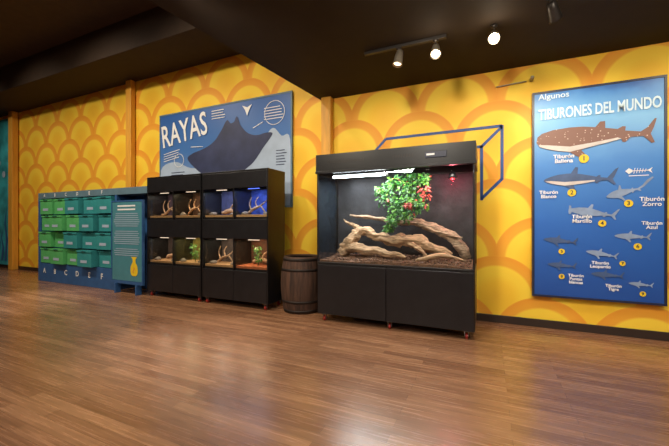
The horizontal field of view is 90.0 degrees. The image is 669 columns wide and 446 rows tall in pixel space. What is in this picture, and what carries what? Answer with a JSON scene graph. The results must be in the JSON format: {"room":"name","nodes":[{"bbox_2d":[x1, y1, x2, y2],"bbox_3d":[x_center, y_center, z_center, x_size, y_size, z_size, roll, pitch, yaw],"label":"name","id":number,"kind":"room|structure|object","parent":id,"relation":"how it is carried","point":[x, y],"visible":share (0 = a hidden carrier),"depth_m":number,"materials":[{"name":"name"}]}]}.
{"room":"animal exhibit","nodes":[
{"label":"animal exhibit","id":0,"kind":"room"},
{"bbox_2d":[0,0,156,66],"bbox_3d":[-4.406,-3.450,1.184,19.000,0.100,10.500,0,0,24],"label":"ceiling","id":1,"kind":"structure","parent":0,"point":[28,28],"depth_m":5.62,"materials":[{"name":"brown paint"}]},
{"bbox_2d":[0,267,668,445],"bbox_3d":[-4.385,1.250,1.229,19.000,0.100,10.600,0,0,24],"label":"floor","id":2,"kind":"structure","parent":0,"point":[80,365],"depth_m":2.60,"materials":[{"name":"brown wood"}]},
{"bbox_2d":[38,186,146,289],"bbox_3d":[-4.579,0.290,6.508,3.370,1.820,0.454,0,0,24],"label":"shelf","id":3,"kind":"object","parent":2,"relation":"on","point":[96,277],"visible":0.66,"depth_m":6.33,"materials":[{"name":"wood"}]},
{"bbox_2d":[41,216,48,229],"bbox_3d":[-5.811,0.001,7.043,0.440,0.300,0.422,0,0,24],"label":"storage bin","id":4,"kind":"object","parent":3,"relation":"on","point":[45,219],"visible":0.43,"depth_m":6.91,"materials":[{"name":"green plastic"}]},
{"bbox_2d":[39,199,53,213],"bbox_3d":[-5.824,-0.329,7.016,0.440,0.300,0.422,0,0,24],"label":"storage bin","id":5,"kind":"object","parent":3,"relation":"on","point":[46,206],"visible":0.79,"depth_m":6.82,"materials":[{"name":"green plastic"}]},
{"bbox_2d":[40,247,52,262],"bbox_3d":[-5.820,0.660,7.025,0.440,0.300,0.422,0,0,24],"label":"storage bin","id":6,"kind":"object","parent":3,"relation":"on","point":[45,251],"visible":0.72,"depth_m":6.87,"materials":[{"name":"green plastic"}]},
{"bbox_2d":[38,231,64,246],"bbox_3d":[-5.832,0.330,6.998,0.440,0.300,0.422,0,0,24],"label":"storage bin","id":7,"kind":"object","parent":3,"relation":"on","point":[46,239],"visible":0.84,"depth_m":6.80,"materials":[{"name":"green plastic"}]},
{"bbox_2d":[48,215,66,230],"bbox_3d":[-5.414,0.001,6.752,0.440,0.300,0.422,0,0,24],"label":"storage bin","id":8,"kind":"object","parent":3,"relation":"on","point":[56,222],"visible":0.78,"depth_m":6.55,"materials":[{"name":"green plastic"}]},
{"bbox_2d":[54,232,63,246],"bbox_3d":[-5.373,0.330,6.843,0.440,0.300,0.422,0,0,24],"label":"storage bin","id":9,"kind":"object","parent":3,"relation":"on","point":[59,236],"visible":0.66,"depth_m":6.70,"materials":[{"name":"green plastic"}]},
{"bbox_2d":[54,199,64,213],"bbox_3d":[-5.377,-0.329,6.834,0.440,0.300,0.422,0,0,24],"label":"storage bin","id":10,"kind":"object","parent":3,"relation":"on","point":[59,204],"visible":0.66,"depth_m":6.68,"materials":[{"name":"green plastic"}]},
{"bbox_2d":[50,248,70,264],"bbox_3d":[-5.406,0.660,6.771,0.440,0.300,0.422,0,0,24],"label":"storage bin","id":11,"kind":"object","parent":3,"relation":"on","point":[57,255],"visible":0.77,"depth_m":6.57,"materials":[{"name":"green plastic"}]},
{"bbox_2d":[66,215,78,230],"bbox_3d":[-4.951,0.001,6.607,0.440,0.300,0.422,0,0,24],"label":"storage bin","id":12,"kind":"object","parent":3,"relation":"on","point":[72,220],"visible":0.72,"depth_m":6.43,"materials":[{"name":"green plastic"}]},
{"bbox_2d":[63,232,82,247],"bbox_3d":[-4.972,0.330,6.561,0.440,0.300,0.422,0,0,24],"label":"storage bin","id":13,"kind":"object","parent":3,"relation":"on","point":[71,239],"visible":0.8,"depth_m":6.36,"materials":[{"name":"teal plastic"}]},
{"bbox_2d":[64,198,83,213],"bbox_3d":[-4.963,-0.329,6.580,0.440,0.300,0.422,0,0,24],"label":"storage bin","id":14,"kind":"object","parent":3,"relation":"on","point":[72,205],"visible":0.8,"depth_m":6.39,"materials":[{"name":"teal plastic"}]},
{"bbox_2d":[66,249,87,264],"bbox_3d":[-4.947,0.660,6.616,0.440,0.300,0.422,0,0,24],"label":"storage bin","id":15,"kind":"object","parent":3,"relation":"on","point":[71,253],"visible":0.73,"depth_m":6.46,"materials":[{"name":"green plastic"}]},
{"bbox_2d":[78,215,98,230],"bbox_3d":[-4.529,0.001,6.371,0.440,0.300,0.422,0,0,24],"label":"storage bin","id":16,"kind":"object","parent":3,"relation":"on","point":[86,222],"visible":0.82,"depth_m":6.18,"materials":[{"name":"teal plastic"}]},
{"bbox_2d":[76,249,101,266],"bbox_3d":[-4.541,0.660,6.343,0.440,0.300,0.422,0,0,24],"label":"storage bin","id":17,"kind":"object","parent":3,"relation":"on","point":[85,258],"visible":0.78,"depth_m":6.17,"materials":[{"name":"teal plastic"}]},
{"bbox_2d":[83,197,95,213],"bbox_3d":[-4.496,-0.329,6.444,0.440,0.300,0.422,0,0,24],"label":"storage bin","id":18,"kind":"object","parent":3,"relation":"on","point":[89,203],"visible":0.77,"depth_m":6.27,"materials":[{"name":"teal plastic"}]},
{"bbox_2d":[82,232,110,248],"bbox_3d":[-4.504,0.330,6.425,0.440,0.300,0.422,0,0,24],"label":"storage bin","id":19,"kind":"object","parent":3,"relation":"on","point":[88,238],"visible":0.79,"depth_m":6.26,"materials":[{"name":"teal plastic"}]},
{"bbox_2d":[95,233,110,249],"bbox_3d":[-4.082,0.330,6.189,0.440,0.300,0.422,0,0,24],"label":"storage bin","id":20,"kind":"object","parent":3,"relation":"on","point":[103,240],"visible":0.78,"depth_m":6.01,"materials":[{"name":"teal plastic"}]},
{"bbox_2d":[98,250,110,267],"bbox_3d":[-4.057,0.660,6.244,0.440,0.300,0.422,0,0,24],"label":"storage bin","id":21,"kind":"object","parent":3,"relation":"on","point":[104,255],"visible":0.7,"depth_m":6.08,"materials":[{"name":"teal plastic"}]},
{"bbox_2d":[98,215,110,230],"bbox_3d":[-4.061,0.001,6.234,0.440,0.300,0.422,0,0,24],"label":"storage bin","id":22,"kind":"object","parent":3,"relation":"on","point":[104,220],"visible":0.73,"depth_m":6.07,"materials":[{"name":"teal plastic"}]},
{"bbox_2d":[96,196,114,212],"bbox_3d":[-4.078,-0.329,6.198,0.440,0.300,0.422,0,0,24],"label":"storage bin","id":23,"kind":"object","parent":3,"relation":"on","point":[103,203],"visible":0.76,"depth_m":6.02,"materials":[{"name":"teal plastic"}]},
{"bbox_2d":[111,200,144,295],"bbox_3d":[-3.507,0.407,5.675,0.810,1.585,0.100,0,0,24],"label":"stand","id":24,"kind":"object","parent":2,"relation":"on","point":[127,216],"visible":1,"depth_m":5.64,"materials":[{"name":"teal wood"}]},
{"bbox_2d":[147,173,201,301],"bbox_3d":[-2.471,0.225,5.478,1.200,1.950,0.420,0,0,24],"label":"cabinet","id":25,"kind":"object","parent":2,"relation":"on","point":[187,280],"visible":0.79,"depth_m":5.36,"materials":[{"name":"black laminate"}]},
{"bbox_2d":[149,237,171,264],"bbox_3d":[-2.746,0.453,5.600,0.550,0.440,0.365,0,0,24],"label":"terrarium","id":26,"kind":"object","parent":25,"relation":"on","point":[169,238],"visible":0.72,"depth_m":5.84,"materials":[{"name":"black glass"}]},
{"bbox_2d":[150,258,171,262],"bbox_3d":[-2.747,0.637,5.599,0.534,0.050,0.345,0,0,24],"label":"substrate","id":27,"kind":"object","parent":26,"relation":"in","point":[164,260],"visible":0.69,"depth_m":5.46,"materials":[{"name":"beige sand"}]},
{"bbox_2d":[149,193,176,219],"bbox_3d":[-2.746,-0.277,5.600,0.550,0.440,0.365,0,0,24],"label":"terrarium","id":28,"kind":"object","parent":25,"relation":"on","point":[169,196],"visible":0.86,"depth_m":5.84,"materials":[{"name":"black glass"}]},
{"bbox_2d":[150,216,171,217],"bbox_3d":[-2.747,-0.093,5.599,0.534,0.050,0.345,0,0,24],"label":"substrate","id":29,"kind":"object","parent":28,"relation":"in","point":[150,216],"visible":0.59,"depth_m":5.44,"materials":[{"name":"brown sand"}]},
{"bbox_2d":[161,201,171,215],"bbox_3d":[-2.759,-0.250,5.585,0.375,0.262,0.054,0,0,27],"label":"driftwood","id":30,"kind":"object","parent":29,"relation":"on","point":[169,209],"visible":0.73,"depth_m":5.61,"materials":[{"name":"brown wood"}]},
{"bbox_2d":[175,191,199,218],"bbox_3d":[-2.207,-0.277,5.355,0.550,0.440,0.365,0,0,24],"label":"terrarium","id":31,"kind":"object","parent":25,"relation":"on","point":[196,196],"visible":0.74,"depth_m":5.58,"materials":[{"name":"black glass"}]},
{"bbox_2d":[176,215,199,217],"bbox_3d":[-2.208,-0.093,5.353,0.534,0.050,0.345,0,0,24],"label":"substrate","id":32,"kind":"object","parent":31,"relation":"in","point":[181,216],"visible":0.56,"depth_m":5.20,"materials":[{"name":"brown sand"}]},
{"bbox_2d":[187,200,199,214],"bbox_3d":[-2.220,-0.250,5.344,0.383,0.260,0.054,0,0,30],"label":"driftwood","id":33,"kind":"object","parent":32,"relation":"on","point":[194,207],"visible":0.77,"depth_m":5.37,"materials":[{"name":"brown wood"}]},
{"bbox_2d":[175,238,199,266],"bbox_3d":[-2.207,0.453,5.355,0.550,0.440,0.365,0,0,24],"label":"terrarium","id":34,"kind":"object","parent":25,"relation":"on","point":[196,241],"visible":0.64,"depth_m":5.57,"materials":[{"name":"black glass"}]},
{"bbox_2d":[176,259,199,264],"bbox_3d":[-2.208,0.637,5.353,0.534,0.050,0.345,0,0,24],"label":"substrate","id":35,"kind":"object","parent":34,"relation":"in","point":[190,262],"visible":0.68,"depth_m":5.23,"materials":[{"name":"beige sand"}]},
{"bbox_2d":[189,243,199,261],"bbox_3d":[-2.200,0.466,5.296,0.180,0.295,0.178,0,0,24],"label":"plant","id":36,"kind":"object","parent":35,"relation":"on","point":[195,246],"visible":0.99,"depth_m":5.28,"materials":[{"name":"green plant"}]},
{"bbox_2d":[202,168,284,309],"bbox_3d":[-1.361,0.225,4.972,1.200,1.950,0.420,0,0,24],"label":"cabinet","id":37,"kind":"object","parent":2,"relation":"on","point":[264,288],"visible":0.94,"depth_m":4.80,"materials":[{"name":"black laminate"}]},
{"bbox_2d":[204,238,232,269],"bbox_3d":[-1.636,0.453,5.095,0.550,0.440,0.365,0,0,24],"label":"terrarium","id":38,"kind":"object","parent":37,"relation":"on","point":[225,242],"visible":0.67,"depth_m":5.30,"materials":[{"name":"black glass"}]},
{"bbox_2d":[205,261,232,267],"bbox_3d":[-1.637,0.637,5.093,0.534,0.050,0.345,0,0,24],"label":"substrate","id":39,"kind":"object","parent":38,"relation":"in","point":[221,263],"visible":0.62,"depth_m":4.98,"materials":[{"name":"beige sand"}]},
{"bbox_2d":[217,246,232,261],"bbox_3d":[-1.651,0.478,5.078,0.382,0.259,0.058,0,0,27],"label":"driftwood","id":40,"kind":"object","parent":39,"relation":"on","point":[225,255],"visible":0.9,"depth_m":5.09,"materials":[{"name":"brown wood"}]},
{"bbox_2d":[204,190,232,218],"bbox_3d":[-1.636,-0.277,5.095,0.550,0.440,0.365,0,0,24],"label":"terrarium","id":41,"kind":"object","parent":37,"relation":"on","point":[227,197],"visible":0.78,"depth_m":5.31,"materials":[{"name":"blue glass"}]},
{"bbox_2d":[205,215,232,218],"bbox_3d":[-1.637,-0.093,5.093,0.534,0.050,0.345,0,0,24],"label":"substrate","id":42,"kind":"object","parent":41,"relation":"in","point":[205,215],"visible":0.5,"depth_m":4.95,"materials":[{"name":"brown sand"}]},
{"bbox_2d":[221,204,232,214],"bbox_3d":[-1.621,-0.225,5.166,0.282,0.196,0.080,0,0,24],"label":"driftwood","id":43,"kind":"object","parent":42,"relation":"on","point":[227,211],"visible":0.63,"depth_m":5.14,"materials":[{"name":"brown wood"}]},
{"bbox_2d":[210,268,266,272],"bbox_3d":[-1.360,0.685,4.974,1.158,0.020,0.384,0,0,25],"label":"shelf","id":44,"kind":"object","parent":37,"relation":"attached to","point":[214,270],"depth_m":4.81,"materials":[{"name":"black laminate"}]},
{"bbox_2d":[235,188,266,218],"bbox_3d":[-1.097,-0.277,4.849,0.550,0.440,0.365,0,0,24],"label":"terrarium","id":45,"kind":"object","parent":37,"relation":"on","point":[261,195],"visible":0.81,"depth_m":5.05,"materials":[{"name":"blue glass"}]},
{"bbox_2d":[235,218,266,218],"bbox_3d":[-1.097,-0.062,4.849,0.550,0.010,0.365,0,0,25],"label":"tray","id":46,"kind":"object","parent":45,"relation":"on","point":[235,218],"depth_m":4.68,"materials":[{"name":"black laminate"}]},
{"bbox_2d":[236,214,266,216],"bbox_3d":[-1.098,-0.093,4.847,0.534,0.050,0.345,0,0,24],"label":"substrate","id":47,"kind":"object","parent":45,"relation":"in","point":[258,215],"visible":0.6,"depth_m":4.67,"materials":[{"name":"brown sand"}]},
{"bbox_2d":[248,197,266,213],"bbox_3d":[-1.114,-0.251,4.833,0.383,0.262,0.054,0,0,27],"label":"driftwood","id":48,"kind":"object","parent":47,"relation":"on","point":[256,206],"visible":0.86,"depth_m":4.85,"materials":[{"name":"brown wood"}]},
{"bbox_2d":[235,239,266,271],"bbox_3d":[-1.097,0.453,4.849,0.550,0.440,0.365,0,0,24],"label":"terrarium","id":49,"kind":"object","parent":37,"relation":"on","point":[257,243],"visible":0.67,"depth_m":5.04,"materials":[{"name":"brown glass"}]},
{"bbox_2d":[236,263,266,269],"bbox_3d":[-1.098,0.637,4.847,0.534,0.050,0.345,0,0,24],"label":"substrate","id":50,"kind":"object","parent":49,"relation":"in","point":[250,265],"visible":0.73,"depth_m":4.74,"materials":[{"name":"orange sand"}]},
{"bbox_2d":[252,245,263,265],"bbox_3d":[-1.104,0.465,4.785,0.170,0.296,0.188,0,0,24],"label":"plant","id":51,"kind":"object","parent":50,"relation":"on","point":[254,249],"visible":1,"depth_m":4.77,"materials":[{"name":"green plant"}]},
{"bbox_2d":[252,251,266,263],"bbox_3d":[-1.081,0.509,4.923,0.284,0.202,0.072,0,0,24],"label":"driftwood","id":52,"kind":"object","parent":50,"relation":"on","point":[263,255],"visible":0.62,"depth_m":4.89,"materials":[{"name":"brown wood"}]},
{"bbox_2d":[281,254,317,314],"bbox_3d":[-0.449,0.825,4.622,0.580,0.750,0.580,0,0,24],"label":"wine barrel","id":53,"kind":"object","parent":2,"relation":"on","point":[299,273],"visible":0.82,"depth_m":4.38,"materials":[{"name":"brown wood"}]},
{"bbox_2d":[315,140,477,338],"bbox_3d":[0.718,0.185,4.000,1.822,2.030,0.625,0,0,24],"label":"terrarium","id":54,"kind":"object","parent":2,"relation":"on","point":[444,298],"visible":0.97,"depth_m":3.92,"materials":[{"name":"black laminate"}]},
{"bbox_2d":[327,158,363,162],"bbox_3d":[0.126,-0.735,3.940,0.462,0.030,0.004,0,0,24],"label":"vent","id":55,"kind":"object","parent":54,"relation":"attached to","point":[329,160],"depth_m":3.94,"materials":[{"name":"grey metal"}]},
{"bbox_2d":[320,253,472,268],"bbox_3d":[0.724,0.426,4.011,1.730,0.094,0.540,0,0,24],"label":"gravel bed","id":56,"kind":"object","parent":54,"relation":"on","point":[409,260],"visible":0.84,"depth_m":3.84,"materials":[{"name":"brown soil"}]},
{"bbox_2d":[337,219,452,258],"bbox_3d":[0.663,0.195,3.975,1.398,0.499,0.271,0,0,24],"label":"driftwood","id":57,"kind":"object","parent":56,"relation":"on","point":[419,242],"visible":0.98,"depth_m":3.96,"materials":[{"name":"brown wood"}]},
{"bbox_2d":[374,168,431,232],"bbox_3d":[0.790,-0.265,3.911,0.676,0.776,0.395,0,0,13],"label":"plant","id":58,"kind":"object","parent":57,"relation":"on","point":[403,202],"visible":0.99,"depth_m":3.87,"materials":[{"name":"green plant"}]},
{"bbox_2d":[349,214,470,259],"bbox_3d":[0.872,0.154,4.083,1.483,0.532,0.169,0,0,24],"label":"driftwood","id":59,"kind":"object","parent":56,"relation":"on","point":[451,236],"visible":0.91,"depth_m":3.89,"materials":[{"name":"brown wood"}]},
{"bbox_2d":[415,253,465,261],"bbox_3d":[1.139,0.377,3.612,0.527,0.109,0.059,0,0,24],"label":"driftwood","id":60,"kind":"object","parent":56,"relation":"on","point":[435,255],"visible":1,"depth_m":3.61,"materials":[{"name":"brown wood"}]},
{"bbox_2d":[315,140,477,179],"bbox_3d":[0.720,-0.715,4.003,1.822,0.230,0.618,0,0,25],"label":"hood","id":61,"kind":"object","parent":54,"relation":"attached to","point":[460,158],"depth_m":3.80,"materials":[{"name":"black laminate"}]},
{"bbox_2d":[448,171,456,179],"bbox_3d":[1.352,-0.547,3.835,0.110,0.103,0.110,0,0,24],"label":"heat lamp","id":62,"kind":"object","parent":54,"relation":"hanging from","point":[452,175],"visible":1,"depth_m":3.81,"materials":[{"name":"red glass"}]},
{"bbox_2d":[0,42,668,331],"bbox_3d":[-2.208,-1.150,6.006,19.000,4.700,0.100,0,0,24],"label":"wall","id":63,"kind":"structure","parent":0,"point":[78,143],"depth_m":4.63,"materials":[{"name":"yellow paint"}]},
{"bbox_2d":[0,119,7,264],"bbox_3d":[-9.599,-0.825,9.272,2.640,3.850,0.048,0,0,24],"label":"mural panel","id":64,"kind":"object","parent":63,"relation":"attached to","point":[3,123],"visible":0.52,"depth_m":8.87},
{"bbox_2d":[1,230,3,260],"bbox_3d":[-8.835,0.565,8.900,0.180,0.870,0.001,0,0,24],"label":"print","id":65,"kind":"object","parent":64,"relation":"attached to","point":[2,230],"depth_m":8.90},
{"bbox_2d":[4,208,7,260],"bbox_3d":[-8.662,0.295,8.821,0.180,1.409,0.001,0,0,24],"label":"print","id":66,"kind":"object","parent":64,"relation":"attached to","point":[6,208],"depth_m":8.83},
{"bbox_2d":[8,111,17,269],"bbox_3d":[-8.288,-0.830,8.629,0.200,4.060,0.130,0,0,24],"label":"trim","id":67,"kind":"structure","parent":63,"relation":"attached to","point":[12,116],"depth_m":8.57,"materials":[{"name":"brown wood"}]},
{"bbox_2d":[0,6,239,116],"bbox_3d":[-5.755,-3.130,7.085,11.650,0.540,0.880,0,0,24],"label":"ceiling beam","id":68,"kind":"structure","parent":63,"relation":"attached to","point":[153,42],"depth_m":6.08,"materials":[{"name":"brown paint"}]},
{"bbox_2d":[126,80,134,186],"bbox_3d":[-4.114,-0.830,6.743,0.160,4.060,0.100,0,0,24],"label":"trim","id":69,"kind":"structure","parent":63,"relation":"attached to","point":[130,84],"depth_m":6.70,"materials":[{"name":"brown wood"}]},
{"bbox_2d":[159,90,292,206],"bbox_3d":[-2.006,-1.155,5.822,2.971,1.810,0.039,0,0,24],"label":"poster","id":70,"kind":"object","parent":63,"relation":"attached to","point":[257,132],"visible":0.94,"depth_m":5.69,"materials":[{"name":"blue paper"}]},
{"bbox_2d":[161,128,290,204],"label":"print","id":71,"kind":"object","parent":70,"relation":"attached to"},
{"bbox_2d":[243,104,251,114],"bbox_3d":[-1.450,-1.870,5.549,0.200,0.180,0.001,0,0,24],"label":"picture","id":72,"kind":"object","parent":70,"relation":"attached to","point":[246,108],"depth_m":5.54},
{"bbox_2d":[264,100,284,124],"bbox_3d":[-0.957,-1.760,5.327,0.390,0.390,0.001,0,0,24],"label":"print","id":73,"kind":"object","parent":70,"relation":"attached to","point":[274,100],"depth_m":5.31},
{"bbox_2d":[321,96,332,154],"bbox_3d":[-0.108,-0.320,4.918,0.155,3.040,0.100,0,0,24],"label":"trim","id":74,"kind":"structure","parent":63,"relation":"attached to","point":[326,102],"depth_m":4.87,"materials":[{"name":"brown wood"}]},
{"bbox_2d":[0,264,668,341],"bbox_3d":[-2.233,1.155,5.952,19.000,0.090,0.020,0,0,24],"label":"baseboard","id":75,"kind":"structure","parent":63,"relation":"attached to","point":[589,328],"depth_m":3.72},
{"bbox_2d":[149,0,668,99],"bbox_3d":[0.414,-2.615,-1.008,8.390,1.550,10.489,0,0,24],"label":"ceiling","id":76,"kind":"structure","parent":63,"relation":"attached to","point":[319,47],"depth_m":3.25,"materials":[{"name":"paint"}]},
{"bbox_2d":[364,34,446,55],"bbox_3d":[0.709,-1.821,3.436,0.840,0.033,0.040,0,0,24],"label":"track","id":77,"kind":"object","parent":76,"relation":"attached to","point":[443,36],"visible":1,"depth_m":3.41,"materials":[{"name":"grey metal"}]},
{"bbox_2d":[392,47,402,67],"bbox_3d":[0.651,-1.711,3.452,0.107,0.183,0.106,0,0,24],"label":"spotlight","id":78,"kind":"object","parent":77,"relation":"attached to","point":[397,62],"visible":1,"depth_m":3.43,"materials":[{"name":"grey metal"}]},
{"bbox_2d":[430,39,440,59],"bbox_3d":[1.000,-1.708,3.293,0.103,0.190,0.152,0,0,24],"label":"spotlight","id":79,"kind":"object","parent":77,"relation":"attached to","point":[435,54],"visible":1,"depth_m":3.28,"materials":[{"name":"grey metal"}]},
{"bbox_2d":[488,24,499,44],"bbox_3d":[1.481,-1.744,3.109,0.104,0.188,0.168,0,0,24],"label":"spotlight","id":80,"kind":"object","parent":76,"relation":"attached to","point":[494,37],"visible":1,"depth_m":3.08,"materials":[{"name":"grey metal"}]},
{"bbox_2d":[547,0,562,23],"bbox_3d":[1.814,-1.744,2.750,0.103,0.188,0.166,0,0,41],"label":"spotlight","id":81,"kind":"object","parent":76,"relation":"attached to","point":[555,15],"visible":1,"depth_m":2.73,"materials":[{"name":"grey metal"}]},
{"bbox_2d":[375,124,503,199],"bbox_3d":[1.258,-0.734,4.367,1.697,0.908,0.001,0,0,24],"label":"line drawing","id":82,"kind":"object","parent":63,"relation":"attached to","point":[500,127],"visible":0.73,"depth_m":4.11,"materials":[{"name":"blue paint"}]},
{"bbox_2d":[496,81,526,87],"bbox_3d":[2.096,-1.647,3.973,0.321,0.031,0.016,0,0,24],"label":"conduit","id":83,"kind":"object","parent":63,"relation":"attached to","point":[522,81],"visible":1,"depth_m":3.97,"materials":[{"name":"silver metal"}]},
{"bbox_2d":[532,74,666,305],"bbox_3d":[2.811,-0.328,3.615,1.172,2.325,0.059,0,0,24],"label":"poster","id":84,"kind":"object","parent":63,"relation":"attached to","point":[599,151],"visible":1,"depth_m":3.58,"materials":[{"name":"paper"}]},
{"bbox_2d":[544,235,577,245],"bbox_3d":[2.516,0.197,3.721,0.327,0.128,0.001,0,0,24],"label":"picture","id":85,"kind":"object","parent":84,"relation":"attached to","point":[554,240],"depth_m":3.73},
{"bbox_2d":[548,260,576,269],"bbox_3d":[2.529,0.470,3.716,0.276,0.109,0.001,0,0,24],"label":"picture","id":86,"kind":"object","parent":84,"relation":"attached to","point":[555,264],"depth_m":3.73},
{"bbox_2d":[544,167,618,191],"bbox_3d":[2.675,-0.473,3.649,0.675,0.282,0.001,0,0,24],"label":"picture","id":87,"kind":"object","parent":84,"relation":"attached to","point":[571,177],"depth_m":3.66},
{"bbox_2d":[568,204,619,220],"bbox_3d":[2.787,-0.113,3.598,0.452,0.182,0.001,0,0,24],"label":"picture","id":88,"kind":"object","parent":84,"relation":"attached to","point":[588,211],"depth_m":3.61},
{"bbox_2d":[537,118,656,156],"bbox_3d":[2.782,-0.888,3.600,1.048,0.393,0.001,0,0,24],"label":"picture","id":89,"kind":"object","parent":84,"relation":"attached to","point":[571,136],"depth_m":3.63},
{"bbox_2d":[586,249,618,258],"bbox_3d":[2.857,0.329,3.567,0.288,0.111,0.001,0,0,24],"label":"picture","id":90,"kind":"object","parent":84,"relation":"attached to","point":[594,252],"depth_m":3.58},
{"bbox_2d":[591,270,624,279],"bbox_3d":[2.897,0.552,3.548,0.287,0.114,0.001,0,0,24],"label":"picture","id":91,"kind":"object","parent":84,"relation":"attached to","point":[604,274],"depth_m":3.56},
{"bbox_2d":[606,177,652,200],"bbox_3d":[3.063,-0.351,3.472,0.390,0.242,0.001,0,0,24],"label":"picture","id":92,"kind":"object","parent":84,"relation":"attached to","point":[620,192],"depth_m":3.50},
{"bbox_2d":[615,231,651,241],"bbox_3d":[3.088,0.140,3.461,0.305,0.121,0.001,0,0,24],"label":"picture","id":93,"kind":"object","parent":84,"relation":"attached to","point":[627,236],"depth_m":3.47},
{"bbox_2d":[629,281,653,287],"bbox_3d":[3.148,0.631,3.434,0.204,0.080,0.001,0,0,24],"label":"picture","id":94,"kind":"object","parent":84,"relation":"attached to","point":[639,283],"depth_m":3.44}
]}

